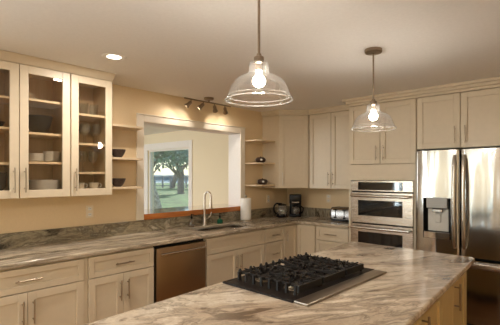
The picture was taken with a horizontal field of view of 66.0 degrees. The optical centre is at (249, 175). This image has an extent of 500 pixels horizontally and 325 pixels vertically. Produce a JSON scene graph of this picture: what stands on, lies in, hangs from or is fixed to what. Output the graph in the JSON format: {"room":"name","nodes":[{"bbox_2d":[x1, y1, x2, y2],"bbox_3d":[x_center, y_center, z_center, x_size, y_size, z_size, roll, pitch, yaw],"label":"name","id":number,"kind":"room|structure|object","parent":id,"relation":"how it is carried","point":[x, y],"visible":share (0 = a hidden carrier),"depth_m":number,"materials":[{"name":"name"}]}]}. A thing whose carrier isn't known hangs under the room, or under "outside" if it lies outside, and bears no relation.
{"room":"kitchen","nodes":[
{"label":"kitchen","id":0,"kind":"room"},
{"bbox_2d":[0,84,286,233],"bbox_3d":[-2.054,0.295,3.314,0.210,2.445,7.650,0,0,42],"label":"wall","id":1,"kind":"structure","parent":0,"point":[20,214],"depth_m":4.01,"materials":[{"name":"paint"}]},
{"bbox_2d":[0,60,69,198],"bbox_3d":[-1.885,-0.344,3.058,0.380,1.038,0.775,0,0,42],"label":"upper cabinet","id":2,"kind":"object","parent":1,"relation":"attached to","point":[25,90],"visible":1,"depth_m":3.15,"materials":[{"name":"paint"}]},
{"bbox_2d":[0,185,6,190],"bbox_3d":[-1.974,0.099,2.993,0.144,0.050,0.144,0,0,42],"label":"bowl","id":3,"kind":"object","parent":2,"relation":"in","point":[2,187],"visible":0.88,"depth_m":2.98,"materials":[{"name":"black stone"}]},
{"bbox_2d":[0,95,8,103],"bbox_3d":[-2.035,-0.598,2.938,0.302,0.019,0.357,0,0,42],"label":"shelf","id":4,"kind":"object","parent":2,"relation":"attached to","point":[3,99],"depth_m":2.96,"materials":[{"name":"paint"}]},
{"bbox_2d":[0,126,8,132],"bbox_3d":[-2.035,-0.362,2.938,0.302,0.019,0.357,0,0,42],"label":"shelf","id":5,"kind":"object","parent":2,"relation":"attached to","point":[2,129],"depth_m":2.93,"materials":[{"name":"paint"}]},
{"bbox_2d":[0,162,8,165],"bbox_3d":[-2.035,-0.092,2.938,0.302,0.019,0.357,0,0,42],"label":"shelf","id":6,"kind":"object","parent":2,"relation":"attached to","point":[1,163],"depth_m":2.92,"materials":[{"name":"paint"}]},
{"bbox_2d":[29,114,52,132],"bbox_3d":[-1.766,-0.423,3.223,0.212,0.148,0.212,0,0,42],"label":"serving bowl","id":7,"kind":"object","parent":2,"relation":"on","point":[37,123],"visible":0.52,"depth_m":3.16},
{"bbox_2d":[29,188,59,189],"bbox_3d":[-1.739,0.114,3.245,0.250,0.020,0.250,0,0,42],"label":"dinner plate","id":8,"kind":"object","parent":2,"relation":"on","point":[29,188],"visible":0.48,"depth_m":3.15,"materials":[{"name":"white ceramic"}]},
{"bbox_3d":[-1.738,0.106,3.245,0.250,0.020,0.250,0,0,42],"label":"dinner plate","id":9,"kind":"object","parent":8,"relation":"on","visible":0},
{"bbox_3d":[-1.739,0.098,3.245,0.250,0.020,0.250,0,0,42],"label":"dinner plate","id":10,"kind":"object","parent":9,"relation":"on","visible":0},
{"bbox_3d":[-1.738,0.091,3.245,0.250,0.020,0.250,0,0,42],"label":"dinner plate","id":11,"kind":"object","parent":10,"relation":"on","visible":0},
{"bbox_3d":[-1.739,0.083,3.245,0.250,0.020,0.250,0,0,42],"label":"dinner plate","id":12,"kind":"object","parent":11,"relation":"on","visible":0},
{"bbox_2d":[29,183,59,184],"bbox_3d":[-1.738,0.075,3.245,0.250,0.020,0.250,0,0,42],"label":"dinner plate","id":13,"kind":"object","parent":12,"relation":"on","point":[58,183],"visible":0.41,"depth_m":3.15,"materials":[{"name":"white ceramic"}]},
{"bbox_2d":[29,182,59,183],"bbox_3d":[-1.739,0.067,3.245,0.250,0.020,0.250,0,0,42],"label":"dinner plate","id":14,"kind":"object","parent":13,"relation":"on","point":[58,182],"visible":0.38,"depth_m":3.15,"materials":[{"name":"white ceramic"}]},
{"bbox_2d":[29,181,58,182],"bbox_3d":[-1.738,0.059,3.245,0.250,0.020,0.250,0,0,42],"label":"dinner plate","id":15,"kind":"object","parent":14,"relation":"on","point":[58,181],"visible":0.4,"depth_m":3.15,"materials":[{"name":"white ceramic"}]},
{"bbox_3d":[-1.739,0.052,3.245,0.250,0.020,0.250,0,0,42],"label":"dinner plate","id":16,"kind":"object","parent":14,"relation":"on","visible":0},
{"bbox_2d":[29,180,58,180],"bbox_3d":[-1.738,0.044,3.245,0.250,0.020,0.250,0,0,42],"label":"dinner plate","id":17,"kind":"object","parent":16,"relation":"on","point":[29,180],"visible":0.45,"depth_m":3.14,"materials":[{"name":"white ceramic"}]},
{"bbox_2d":[29,98,61,108],"bbox_3d":[-1.780,-0.605,3.219,0.302,0.019,0.357,0,0,42],"label":"shelf","id":18,"kind":"object","parent":2,"relation":"attached to","point":[33,103],"depth_m":3.21,"materials":[{"name":"paint"}]},
{"bbox_2d":[29,132,61,138],"bbox_3d":[-1.780,-0.339,3.219,0.302,0.019,0.357,0,0,42],"label":"shelf","id":19,"kind":"object","parent":2,"relation":"attached to","point":[32,135],"depth_m":3.22,"materials":[{"name":"paint"}]},
{"bbox_2d":[29,161,61,164],"bbox_3d":[-1.780,-0.104,3.219,0.302,0.019,0.357,0,0,42],"label":"shelf","id":20,"kind":"object","parent":2,"relation":"attached to","point":[30,162],"depth_m":3.17,"materials":[{"name":"paint"}]},
{"bbox_2d":[44,160,59,161],"bbox_3d":[-1.698,-0.123,3.291,0.135,0.016,0.135,0,0,42],"label":"plate","id":21,"kind":"object","parent":2,"relation":"on","point":[44,160],"visible":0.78,"depth_m":3.25,"materials":[{"name":"white ceramic"}]},
{"bbox_2d":[0,50,115,81],"bbox_3d":[-2.059,-0.896,2.859,0.392,0.060,2.068,0,0,42],"label":"trim","id":22,"kind":"structure","parent":2,"relation":"attached to","point":[8,56],"depth_m":3.12,"materials":[{"name":"paint"}]},
{"bbox_2d":[86,205,92,217],"bbox_3d":[-1.547,0.346,3.712,0.010,0.118,0.075,0,0,42],"label":"outlet","id":23,"kind":"object","parent":1,"relation":"attached to","point":[89,209],"visible":1,"depth_m":3.71,"materials":[{"name":"white paint"}]},
{"bbox_2d":[70,74,111,195],"bbox_3d":[-1.498,-0.344,3.486,0.380,1.038,0.373,0,0,42],"label":"upper cabinet","id":24,"kind":"object","parent":1,"relation":"attached to","point":[84,90],"visible":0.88,"depth_m":3.51,"materials":[{"name":"paint"}]},
{"bbox_2d":[79,183,87,188],"bbox_3d":[-1.516,0.093,3.438,0.106,0.062,0.091,0,0,-40],"label":"cup","id":25,"kind":"object","parent":24,"relation":"in","point":[81,185],"visible":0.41,"depth_m":3.41,"materials":[{"name":"white ceramic"}]},
{"bbox_2d":[79,113,104,121],"bbox_3d":[-1.521,-0.534,3.506,0.302,0.019,0.334,0,0,42],"label":"shelf","id":26,"kind":"object","parent":24,"relation":"attached to","point":[83,117],"depth_m":3.52,"materials":[{"name":"paint"}]},
{"bbox_2d":[79,143,104,147],"bbox_3d":[-1.521,-0.278,3.506,0.302,0.019,0.334,0,0,42],"label":"shelf","id":27,"kind":"object","parent":24,"relation":"attached to","point":[81,145],"depth_m":3.51,"materials":[{"name":"paint"}]},
{"bbox_2d":[79,172,104,173],"bbox_3d":[-1.521,-0.025,3.506,0.302,0.019,0.334,0,0,42],"label":"shelf","id":28,"kind":"object","parent":24,"relation":"attached to","point":[79,172],"depth_m":3.41,"materials":[{"name":"paint"}]},
{"bbox_2d":[88,182,101,187],"bbox_3d":[-1.429,0.093,3.534,0.106,0.062,0.091,0,0,-40],"label":"cup","id":29,"kind":"object","parent":24,"relation":"in","point":[92,184],"visible":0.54,"depth_m":3.50,"materials":[{"name":"white ceramic"}]},
{"bbox_2d":[112,124,142,130],"bbox_3d":[-1.272,-0.482,3.836,0.249,0.020,0.441,0,0,42],"label":"open shelf","id":30,"kind":"object","parent":1,"relation":"attached to","point":[114,126],"visible":0.63,"depth_m":3.81,"materials":[{"name":"paint"}]},
{"bbox_2d":[112,157,142,160],"bbox_3d":[-1.272,-0.167,3.836,0.249,0.020,0.441,0,0,42],"label":"open shelf","id":31,"kind":"object","parent":1,"relation":"attached to","point":[113,158],"visible":0.65,"depth_m":3.75,"materials":[{"name":"paint"}]},
{"bbox_2d":[112,149,125,156],"bbox_3d":[-1.303,-0.218,3.795,0.148,0.083,0.148,0,0,42],"label":"bowl","id":32,"kind":"object","parent":31,"relation":"on","point":[115,152],"visible":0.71,"depth_m":3.75,"materials":[{"name":"black ceramic"}]},
{"bbox_2d":[112,186,142,188],"bbox_3d":[-1.272,0.118,3.836,0.249,0.020,0.441,0,0,42],"label":"open shelf","id":33,"kind":"object","parent":1,"relation":"attached to","point":[113,187],"visible":0.63,"depth_m":3.79,"materials":[{"name":"paint"}]},
{"bbox_2d":[112,178,125,186],"bbox_3d":[-1.303,0.067,3.795,0.148,0.083,0.148,0,0,42],"label":"bowl","id":34,"kind":"object","parent":33,"relation":"on","point":[117,182],"visible":0.89,"depth_m":3.75,"materials":[{"name":"brown wood"}]},
{"bbox_2d":[0,206,286,249],"bbox_3d":[-1.154,0.540,4.137,0.022,0.127,5.178,0,0,42],"label":"backsplash","id":35,"kind":"structure","parent":1,"relation":"attached to","point":[47,236],"depth_m":3.87,"materials":[{"name":"stone"}]},
{"bbox_2d":[136,113,244,220],"bbox_3d":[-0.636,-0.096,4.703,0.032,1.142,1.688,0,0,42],"label":"trim","id":36,"kind":"structure","parent":1,"relation":"attached to","point":[141,118],"depth_m":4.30,"materials":[{"name":"paint"}]},
{"bbox_2d":[144,204,239,219],"bbox_3d":[-0.820,0.445,4.874,0.530,0.062,1.880,0,0,42],"label":"ledge","id":37,"kind":"object","parent":1,"relation":"attached to","point":[158,213],"visible":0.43,"depth_m":4.72,"materials":[{"name":"orange wood"}]},
{"bbox_2d":[245,139,274,142],"bbox_3d":[0.140,-0.487,5.406,0.239,0.020,0.387,0,0,42],"label":"open shelf","id":38,"kind":"object","parent":1,"relation":"attached to","point":[253,140],"visible":1,"depth_m":5.35,"materials":[{"name":"paint"}]},
{"bbox_2d":[245,162,274,164],"bbox_3d":[0.140,-0.172,5.406,0.239,0.020,0.387,0,0,42],"label":"open shelf","id":39,"kind":"object","parent":1,"relation":"attached to","point":[255,163],"visible":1,"depth_m":5.32,"materials":[{"name":"paint"}]},
{"bbox_2d":[255,157,265,162],"bbox_3d":[0.148,-0.226,5.401,0.151,0.089,0.151,0,0,22],"label":"pot","id":40,"kind":"object","parent":39,"relation":"on","point":[258,159],"visible":0.94,"depth_m":5.35,"materials":[{"name":"black ceramic"}]},
{"bbox_2d":[245,184,274,185],"bbox_3d":[0.140,0.133,5.406,0.239,0.020,0.387,0,0,42],"label":"open shelf","id":41,"kind":"object","parent":1,"relation":"attached to","point":[251,184],"visible":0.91,"depth_m":5.37,"materials":[{"name":"paint"}]},
{"bbox_2d":[257,178,267,184],"bbox_3d":[0.175,0.079,5.431,0.151,0.088,0.151,0,0,22],"label":"pot","id":42,"kind":"object","parent":41,"relation":"on","point":[262,181],"visible":1,"depth_m":5.38,"materials":[{"name":"black ceramic"}]},
{"bbox_2d":[262,115,308,187],"bbox_3d":[0.611,-0.339,5.642,0.620,1.028,0.619,0,0,42],"label":"upper cabinet","id":43,"kind":"object","parent":1,"relation":"attached to","point":[289,152],"visible":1,"depth_m":5.42,"materials":[{"name":"paint"}]},
{"bbox_2d":[261,105,348,116],"bbox_3d":[0.892,-0.891,5.380,1.392,0.070,0.635,0,0,42],"label":"trim","id":44,"kind":"structure","parent":43,"relation":"attached to","point":[340,108],"depth_m":5.39,"materials":[{"name":"paint"}]},
{"bbox_2d":[144,130,348,208],"bbox_3d":[0.342,0.295,6.406,11.500,2.445,0.150,0,0,42],"label":"wall","id":45,"kind":"structure","parent":0,"point":[210,151],"depth_m":7.25,"materials":[{"name":"beige paint"}]},
{"bbox_2d":[144,140,191,208],"bbox_3d":[-1.752,0.265,8.243,1.710,1.957,0.110,0,0,42],"label":"window","id":46,"kind":"structure","parent":45,"relation":"in","point":[178,145],"depth_m":8.41,"materials":[{"name":"white paint"}]},
{"bbox_2d":[287,206,330,217],"bbox_3d":[1.099,0.540,5.605,1.396,0.127,0.022,0,0,42],"label":"backsplash","id":47,"kind":"structure","parent":45,"relation":"attached to","point":[308,211],"depth_m":5.72,"materials":[{"name":"stone"}]},
{"bbox_2d":[326,194,330,202],"bbox_3d":[1.139,0.330,5.577,0.075,0.118,0.010,0,0,42],"label":"outlet","id":48,"kind":"object","parent":45,"relation":"attached to","point":[328,197],"visible":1,"depth_m":5.58,"materials":[{"name":"white paint"}]},
{"bbox_2d":[309,111,348,188],"bbox_3d":[1.213,-0.339,5.269,0.771,1.028,0.360,0,0,42],"label":"upper cabinet","id":49,"kind":"object","parent":45,"relation":"attached to","point":[328,132],"visible":0.77,"depth_m":5.20,"materials":[{"name":"paint"}]},
{"bbox_2d":[0,0,499,134],"bbox_3d":[-2.223,-0.977,3.568,11.500,0.100,7.800,0,0,42],"label":"ceiling","id":50,"kind":"structure","parent":0,"point":[193,49],"depth_m":2.70,"materials":[{"name":"paint"}]},
{"bbox_2d":[101,53,126,60],"bbox_3d":[-1.058,-0.923,2.992,0.188,0.008,0.188,0,0,42],"label":"recessed light","id":51,"kind":"object","parent":50,"relation":"in","point":[110,56],"visible":1,"depth_m":2.98,"materials":[{"name":"white paint"}]},
{"bbox_2d":[184,97,230,114],"bbox_3d":[-0.491,-0.846,4.577,0.119,0.162,0.730,0,0,42],"label":"track light","id":52,"kind":"object","parent":50,"relation":"attached to","point":[208,99],"visible":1,"depth_m":4.54,"materials":[{"name":"silver metal"}]},
{"bbox_2d":[225,0,292,106],"bbox_3d":[0.042,-0.640,1.811,0.321,0.573,0.321,0,0,0],"label":"pendant lamp","id":53,"kind":"object","parent":50,"relation":"hanging from","point":[258,80],"visible":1,"depth_m":1.79,"materials":[{"name":"clear glass"}]},
{"bbox_2d":[253,53,263,70],"bbox_3d":[0.042,-0.534,1.811,0.052,0.081,0.052,0,0,42],"label":"socket","id":54,"kind":"object","parent":53,"relation":"attached to","point":[258,61],"depth_m":1.79,"materials":[{"name":"silver metal"}]},
{"bbox_2d":[351,47,396,131],"bbox_3d":[0.905,-0.634,2.823,0.321,0.585,0.321,0,0,0],"label":"pendant lamp","id":55,"kind":"object","parent":50,"relation":"hanging from","point":[371,51],"visible":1,"depth_m":2.81,"materials":[{"name":"clear glass"}]},
{"bbox_2d":[370,99,376,109],"bbox_3d":[0.905,-0.522,2.823,0.052,0.081,0.052,0,0,42],"label":"socket","id":56,"kind":"object","parent":55,"relation":"attached to","point":[373,103],"depth_m":2.81,"materials":[{"name":"silver metal"}]},
{"bbox_2d":[417,87,499,150],"bbox_3d":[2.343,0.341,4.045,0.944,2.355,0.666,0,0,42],"label":"wall cabinet","id":57,"kind":"object","parent":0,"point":[471,119],"visible":0.99,"depth_m":3.86,"materials":[{"name":"paint"}]},
{"bbox_2d":[342,76,499,106],"bbox_3d":[2.040,-0.883,4.302,1.860,0.085,0.695,0,0,42],"label":"trim","id":58,"kind":"structure","parent":57,"relation":"attached to","point":[494,82],"depth_m":4.03,"materials":[{"name":"paint"}]},
{"bbox_3d":[0.003,1.528,1.556,5.200,0.020,7.500,0,0,42],"label":"floor","id":59,"kind":"structure","parent":0,"visible":0},
{"bbox_2d":[0,258,83,324],"bbox_3d":[-1.796,1.081,2.931,0.648,0.874,0.820,0,0,42],"label":"base cabinet","id":60,"kind":"object","parent":59,"relation":"on","point":[52,293],"visible":0.96,"depth_m":2.82,"materials":[{"name":"paint"}]},
{"bbox_2d":[83,246,153,324],"bbox_3d":[-1.304,1.081,3.475,0.648,0.874,0.642,0,0,42],"label":"base cabinet","id":61,"kind":"object","parent":59,"relation":"on","point":[123,281],"depth_m":3.25,"materials":[{"name":"paint"}]},
{"bbox_2d":[153,239,205,302],"bbox_3d":[-0.865,1.084,3.938,0.657,0.868,0.610,0,0,42],"label":"dishwasher","id":62,"kind":"object","parent":59,"relation":"on","point":[180,267],"visible":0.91,"depth_m":3.72,"materials":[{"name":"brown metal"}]},
{"bbox_2d":[202,225,264,286],"bbox_3d":[-0.347,1.081,4.534,0.648,0.874,0.941,0,0,42],"label":"base cabinet","id":63,"kind":"object","parent":59,"relation":"on","point":[225,254],"visible":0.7,"depth_m":4.29,"materials":[{"name":"paint"}]},
{"bbox_2d":[264,226,283,265],"bbox_3d":[0.101,1.081,5.029,0.648,0.874,0.384,0,0,42],"label":"base cabinet","id":64,"kind":"object","parent":59,"relation":"on","point":[274,236],"visible":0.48,"depth_m":4.84,"materials":[{"name":"paint"}]},
{"bbox_2d":[284,224,315,258],"bbox_3d":[0.622,1.081,5.436,0.912,0.874,0.910,0,0,42],"label":"base cabinet","id":65,"kind":"object","parent":59,"relation":"on","point":[299,239],"visible":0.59,"depth_m":5.10,"materials":[{"name":"paint"}]},
{"bbox_2d":[316,225,348,252],"bbox_3d":[1.216,1.081,5.052,0.476,0.874,0.648,0,0,42],"label":"base cabinet","id":66,"kind":"object","parent":59,"relation":"on","point":[326,237],"visible":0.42,"depth_m":4.86,"materials":[{"name":"paint"}]},
{"bbox_2d":[349,98,422,249],"bbox_3d":[1.695,0.341,4.631,0.792,2.355,0.666,0,0,42],"label":"tall cabinet","id":67,"kind":"object","parent":59,"relation":"on","point":[383,154],"visible":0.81,"depth_m":4.38,"materials":[{"name":"paint"}]},
{"bbox_2d":[350,180,413,248],"bbox_3d":[1.666,0.676,4.594,0.735,1.240,0.663,0,0,42],"label":"double oven","id":68,"kind":"object","parent":67,"relation":"in","point":[382,211],"visible":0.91,"depth_m":4.37,"materials":[{"name":"silver metal"}]},
{"bbox_2d":[413,271,466,324],"bbox_3d":[0.327,1.081,1.912,0.900,0.874,2.950,0,0,39],"label":"kitchen island","id":69,"kind":"object","parent":59,"relation":"on","point":[450,308],"visible":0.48,"depth_m":2.42,"materials":[{"name":"paint"}]},
{"bbox_2d":[86,241,474,324],"bbox_3d":[0.276,0.623,1.929,1.019,0.038,3.377,0,0,39],"label":"island countertop","id":70,"kind":"structure","parent":69,"relation":"on","point":[414,280],"depth_m":1.85,"materials":[{"name":"stone"}]},
{"bbox_2d":[223,252,386,306],"bbox_3d":[0.349,0.568,2.274,0.574,0.071,0.856,0,0,44],"label":"gas cooktop","id":71,"kind":"object","parent":70,"relation":"in","point":[304,280],"visible":1,"depth_m":2.15,"materials":[{"name":"black metal"}]},
{"bbox_2d":[416,148,499,324],"bbox_3d":[2.293,0.628,4.010,0.908,1.780,0.729,0,0,42],"label":"refrigerator","id":72,"kind":"object","parent":59,"relation":"on","point":[458,191],"visible":0.9,"depth_m":3.75,"materials":[{"name":"silver metal"}]},
{"bbox_3d":[-2.342,1.081,2.326,0.648,0.874,0.798,0,0,42],"label":"base cabinet","id":73,"kind":"object","parent":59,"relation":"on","visible":0},
{"bbox_2d":[0,214,348,270],"bbox_3d":[-0.637,0.623,3.683,1.394,0.038,5.198,0,0,42],"label":"countertop","id":74,"kind":"structure","parent":73,"relation":"on","point":[11,258],"depth_m":3.59,"materials":[{"name":"stone"}]},
{"bbox_2d":[202,191,211,225],"bbox_3d":[-0.520,0.395,4.684,0.120,0.418,0.144,0,0,-9],"label":"faucet","id":75,"kind":"object","parent":74,"relation":"on","point":[206,192],"visible":1,"depth_m":4.68,"materials":[{"name":"silver metal"}]},
{"bbox_2d":[217,213,222,223],"bbox_3d":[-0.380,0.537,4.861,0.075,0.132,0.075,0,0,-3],"label":"soap bottle","id":76,"kind":"object","parent":74,"relation":"on","point":[219,221],"visible":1,"depth_m":4.84,"materials":[{"name":"green plastic"}]},
{"bbox_2d":[198,225,244,230],"bbox_3d":[-0.329,0.737,4.579,0.399,0.186,0.814,0,0,42],"label":"sink","id":77,"kind":"object","parent":74,"relation":"in","point":[233,226],"visible":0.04,"depth_m":4.84,"materials":[{"name":"silver metal"}]},
{"bbox_2d":[240,195,251,220],"bbox_3d":[-0.057,0.431,5.182,0.164,0.345,0.164,0,0,42],"label":"paper towel holder","id":78,"kind":"object","parent":74,"relation":"on","point":[245,203],"visible":1,"depth_m":5.12,"materials":[{"name":"white paper"}]},
{"bbox_2d":[273,203,287,217],"bbox_3d":[0.459,0.499,5.619,0.176,0.211,0.206,0,0,42],"label":"electric kettle","id":79,"kind":"object","parent":74,"relation":"on","point":[280,215],"visible":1,"depth_m":5.59,"materials":[{"name":"black plastic"}]},
{"bbox_2d":[289,194,303,216],"bbox_3d":[0.693,0.439,5.719,0.211,0.330,0.196,0,0,7],"label":"coffee maker","id":80,"kind":"object","parent":74,"relation":"on","point":[294,199],"visible":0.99,"depth_m":5.64,"materials":[{"name":"black plastic"}]},
{"bbox_2d":[330,206,348,221],"bbox_3d":[1.269,0.514,5.158,0.266,0.181,0.300,0,0,-45],"label":"toaster","id":81,"kind":"object","parent":74,"relation":"on","point":[338,213],"visible":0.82,"depth_m":5.09,"materials":[{"name":"silver metal"}]},
{"label":"outside","id":82,"kind":"structure","parent":0,"visible":0},
{"bbox_2d":[154,175,187,179],"bbox_3d":[-42.534,1.283,184.178,305.986,6.470,402.614,0,0,42],"label":"shore","id":83,"kind":"structure","parent":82,"point":[157,178],"depth_m":260.78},
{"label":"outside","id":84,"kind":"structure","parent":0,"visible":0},
{"bbox_2d":[156,180,187,182],"bbox_3d":[6.842,3.368,162.162,320.000,0.800,360.000,0,0,42],"label":"lake","id":85,"kind":"structure","parent":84,"point":[157,181],"depth_m":200.29,"materials":[{"name":"liquid"}]},
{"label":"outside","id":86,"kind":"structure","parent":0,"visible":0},
{"bbox_2d":[156,183,187,207],"bbox_3d":[-8.374,1.918,22.266,115.000,0.300,92.000,0,0,42],"label":"lawn","id":87,"kind":"structure","parent":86,"point":[168,197],"depth_m":32.85,"materials":[{"name":"green plant"}]},
{"bbox_2d":[154,183,161,208],"bbox_3d":[-5.364,-2.463,12.025,6.294,8.693,7.985,0,0,-16],"label":"tree","id":88,"kind":"object","parent":87,"relation":"on","point":[157,204],"visible":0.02,"depth_m":13.04,"materials":[{"name":"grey plant"}]},
{"bbox_2d":[154,150,185,172],"bbox_3d":[-6.401,-1.034,27.103,3.844,5.748,5.456,0,0,26],"label":"tree","id":89,"kind":"object","parent":87,"relation":"on","point":[157,155],"visible":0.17,"depth_m":27.49,"materials":[{"name":"green plant"}]},
{"bbox_2d":[154,176,187,187],"bbox_3d":[-5.818,0.893,55.672,35.180,1.750,0.180,0,0,5],"label":"fence","id":90,"kind":"object","parent":87,"relation":"on","point":[162,185],"visible":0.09,"depth_m":56.16,"materials":[{"name":"grey paint"}]},
{"bbox_2d":[159,150,187,187],"bbox_3d":[-9.587,-1.694,54.717,7.933,7.204,8.143,0,0,42],"label":"tree","id":91,"kind":"object","parent":87,"relation":"on","point":[173,182],"visible":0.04,"depth_m":54.84,"materials":[{"name":"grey plant"}]},
{"bbox_2d":[161,150,187,193],"bbox_3d":[-7.314,-1.147,37.945,3.546,5.947,5.732,0,0,-17],"label":"tree","id":92,"kind":"object","parent":87,"relation":"on","point":[178,164],"visible":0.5,"depth_m":37.57,"materials":[{"name":"green plant"}]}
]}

